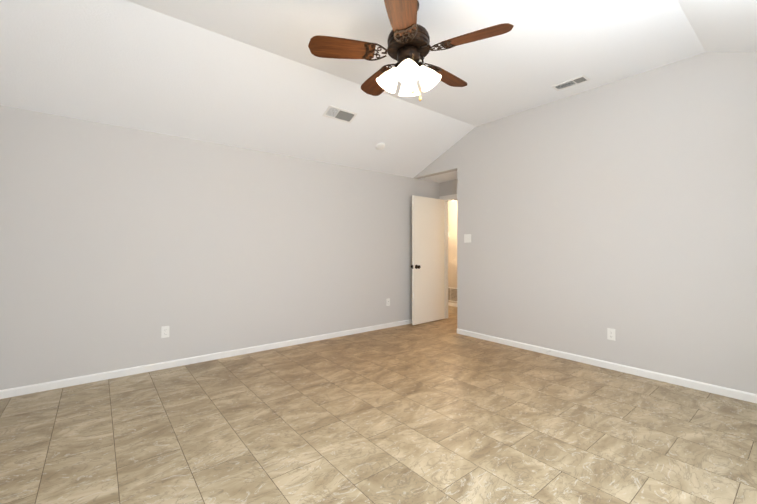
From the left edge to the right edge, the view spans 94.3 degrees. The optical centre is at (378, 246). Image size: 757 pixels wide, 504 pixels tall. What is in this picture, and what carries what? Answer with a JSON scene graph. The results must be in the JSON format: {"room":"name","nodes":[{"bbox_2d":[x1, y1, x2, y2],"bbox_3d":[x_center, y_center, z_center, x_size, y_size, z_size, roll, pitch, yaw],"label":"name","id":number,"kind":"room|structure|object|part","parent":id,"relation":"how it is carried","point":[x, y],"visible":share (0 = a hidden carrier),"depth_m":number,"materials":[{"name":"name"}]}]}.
{"room":"empty bedroom","nodes":[
{"label":"empty bedroom","id":0,"kind":"room"},
{"bbox_2d":[0,105,439,389],"bbox_3d":[-1.031,-0.321,4.485,5.520,3.100,0.120,0,-1,-39],"label":"wall","id":1,"kind":"structure","parent":0,"point":[120,247],"depth_m":3.56,"materials":[{"name":"grey paint"}]},
{"bbox_2d":[161,326,168,337],"bbox_3d":[-2.129,0.856,3.512,0.070,0.114,0.007,0,-1,-39],"label":"electrical outlet","id":2,"kind":"object","parent":1,"relation":"attached to","point":[164,331],"visible":1,"depth_m":3.51,"materials":[{"name":"white plastic"}]},
{"bbox_2d":[0,319,411,398],"bbox_3d":[-0.989,1.195,4.421,5.280,0.068,0.013,0,-1,-39],"label":"baseboard","id":3,"kind":"structure","parent":1,"relation":"attached to","point":[33,388],"depth_m":3.54,"materials":[{"name":"white wood"}]},
{"bbox_2d":[386,298,389,305],"bbox_3d":[0.148,0.851,5.340,0.070,0.114,0.007,0,-1,-39],"label":"electrical outlet","id":4,"kind":"object","parent":1,"relation":"attached to","point":[388,302],"visible":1,"depth_m":5.34,"materials":[{"name":"white plastic"}]},
{"bbox_2d":[0,306,756,503],"bbox_3d":[0.432,1.273,3.736,6.880,0.100,6.820,0,-1,-39],"label":"floor","id":5,"kind":"structure","parent":0,"point":[441,411],"depth_m":2.29,"materials":[{"name":"tile"}]},
{"bbox_2d":[0,0,756,177],"bbox_3d":[0.232,-1.442,2.404,4.733,0.672,4.840,0,-1,-39],"label":"ceiling","id":6,"kind":"structure","parent":0,"point":[257,75],"depth_m":2.90,"materials":[{"name":"white paint"}]},
{"bbox_2d":[323,106,357,122],"bbox_3d":[-0.424,-1.461,3.882,0.360,0.026,0.165,0,-23,-39],"label":"ceiling vent","id":7,"kind":"object","parent":6,"relation":"in","point":[343,115],"visible":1,"depth_m":3.89,"materials":[{"name":"white metal"}]},
{"bbox_2d":[376,143,384,149],"bbox_3d":[0.026,-1.306,4.614,0.128,0.036,0.128,0,-23,-39],"label":"smoke detector","id":8,"kind":"object","parent":6,"relation":"attached to","point":[380,146],"visible":0.98,"depth_m":4.58,"materials":[{"name":"white plastic"}]},
{"bbox_2d":[308,0,513,100],"bbox_3d":[0.220,-1.307,2.418,1.255,0.661,1.269,0,-1,-39],"label":"fan","id":9,"kind":"object","parent":6,"relation":"hanging from","point":[409,47],"visible":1,"depth_m":2.30,"materials":[{"name":"brown wood"}]},
{"bbox_3d":[-0.241,-1.299,2.311,0.436,0.006,0.176,0,-14,-9],"label":"blade","id":10,"kind":"part","parent":9,"relation":"part of","materials":[{"name":"brown wood"}]},
{"label":"blade","id":11,"kind":"part","parent":9,"relation":"part of","materials":[{"name":"brown wood"}]},
{"bbox_3d":[0.064,-1.136,2.394,0.158,0.168,0.156,0,0,6],"label":"lamp shade","id":12,"kind":"part","parent":9,"relation":"part of","materials":[{"name":"white glass"}]},
{"bbox_3d":[0.132,-1.302,1.936,0.176,0.006,0.436,-14,-3,9],"label":"blade","id":13,"kind":"part","parent":9,"relation":"part of","materials":[{"name":"brown wood"}]},
{"bbox_3d":[0.188,-1.137,2.239,0.156,0.168,0.158,0,0,6],"label":"lamp shade","id":14,"kind":"part","parent":9,"relation":"part of","materials":[{"name":"white glass"}]},
{"bbox_3d":[0.203,-1.411,2.381,0.288,0.454,0.288,0,-1,-39],"label":"motor","id":15,"kind":"part","parent":9,"relation":"part of","materials":[{"name":"brown metal"}]},
{"bbox_3d":[0.219,-1.135,2.518,0.156,0.168,0.158,0,0,6],"label":"lamp shade","id":16,"kind":"part","parent":9,"relation":"part of","materials":[{"name":"white glass"}]},
{"bbox_3d":[0.343,-1.136,2.363,0.158,0.168,0.156,0,0,6],"label":"lamp shade","id":17,"kind":"part","parent":9,"relation":"part of","materials":[{"name":"white glass"}]},
{"bbox_3d":[0.522,-1.296,2.697,0.436,0.006,0.176,0,13,-45],"label":"blade","id":18,"kind":"part","parent":9,"relation":"part of","materials":[{"name":"brown wood"}]},
{"bbox_3d":[0.604,-1.300,2.175,0.436,0.006,0.176,0,13,27],"label":"blade","id":19,"kind":"part","parent":9,"relation":"part of","materials":[{"name":"brown wood"}]},
{"bbox_2d":[551,75,590,90],"bbox_3d":[1.916,-1.636,3.508,0.150,0.026,0.310,0,-1,-39],"label":"ceiling vent","id":20,"kind":"object","parent":6,"relation":"in","point":[580,79],"visible":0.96,"depth_m":3.49,"materials":[{"name":"white metal"}]},
{"bbox_2d":[421,171,456,182],"bbox_3d":[1.185,-1.155,5.622,0.648,0.100,0.990,0,-1,-39],"label":"ceiling","id":21,"kind":"structure","parent":0,"point":[445,177],"depth_m":5.65,"materials":[{"name":"white paint"}]},
{"bbox_2d":[440,180,456,195],"bbox_3d":[1.391,0.018,5.778,0.120,2.443,0.892,0,-1,-39],"label":"wall","id":22,"kind":"structure","parent":0,"point":[448,187],"depth_m":5.95,"materials":[{"name":"grey paint"}]},
{"bbox_2d":[412,195,444,324],"bbox_3d":[0.822,0.218,5.732,0.775,2.018,0.035,0,-1,-42],"label":"door","id":23,"kind":"structure","parent":22,"relation":"in","point":[428,296],"depth_m":5.69,"materials":[{"name":"white wood"}]},
{"bbox_2d":[440,194,456,318],"bbox_3d":[1.387,0.189,5.772,0.137,2.102,0.886,0,-1,-39],"label":"door frame","id":24,"kind":"structure","parent":22,"relation":"attached to","point":[446,251],"depth_m":6.05,"materials":[{"name":"white wood"}]},
{"bbox_2d":[448,200,456,302],"bbox_3d":[1.889,0.028,7.043,0.120,2.443,3.500,0,-1,-39],"label":"wall","id":25,"kind":"structure","parent":0,"point":[452,244],"depth_m":7.37,"materials":[{"name":"beige paint"}]},
{"bbox_2d":[448,287,456,301],"bbox_3d":[1.528,1.013,7.400,0.026,0.300,0.400,0,-1,-39],"label":"air vent","id":26,"kind":"object","parent":25,"relation":"in","point":[452,294],"visible":0.42,"depth_m":7.36,"materials":[{"name":"white metal"}]},
{"bbox_2d":[448,302,456,306],"bbox_3d":[1.862,1.215,6.961,0.013,0.068,3.180,0,-1,-39],"label":"baseboard","id":27,"kind":"structure","parent":25,"relation":"attached to","point":[452,304],"depth_m":7.34,"materials":[{"name":"white wood"}]},
{"bbox_2d":[414,51,756,393],"bbox_3d":[2.122,-0.326,3.836,0.120,3.100,4.841,0,-1,-39],"label":"wall","id":28,"kind":"structure","parent":0,"point":[626,209],"depth_m":3.39,"materials":[{"name":"grey paint"}]},
{"bbox_2d":[464,234,470,242],"bbox_3d":[1.224,-0.108,4.844,0.018,0.114,0.116,0,-1,-39],"label":"light switch","id":29,"kind":"object","parent":28,"relation":"attached to","point":[467,238],"visible":1,"depth_m":4.85,"materials":[{"name":"white plastic"}]},
{"bbox_2d":[457,328,756,403],"bbox_3d":[2.312,1.187,3.482,0.013,0.068,3.830,0,-1,-39],"label":"baseboard","id":30,"kind":"structure","parent":28,"relation":"attached to","point":[724,391],"depth_m":3.37,"materials":[{"name":"white wood"}]},
{"bbox_2d":[607,328,614,340],"bbox_3d":[2.311,0.875,3.490,0.007,0.114,0.070,0,-1,-39],"label":"electrical outlet","id":31,"kind":"object","parent":28,"relation":"attached to","point":[610,334],"visible":1,"depth_m":3.49,"materials":[{"name":"white plastic"}]}
]}

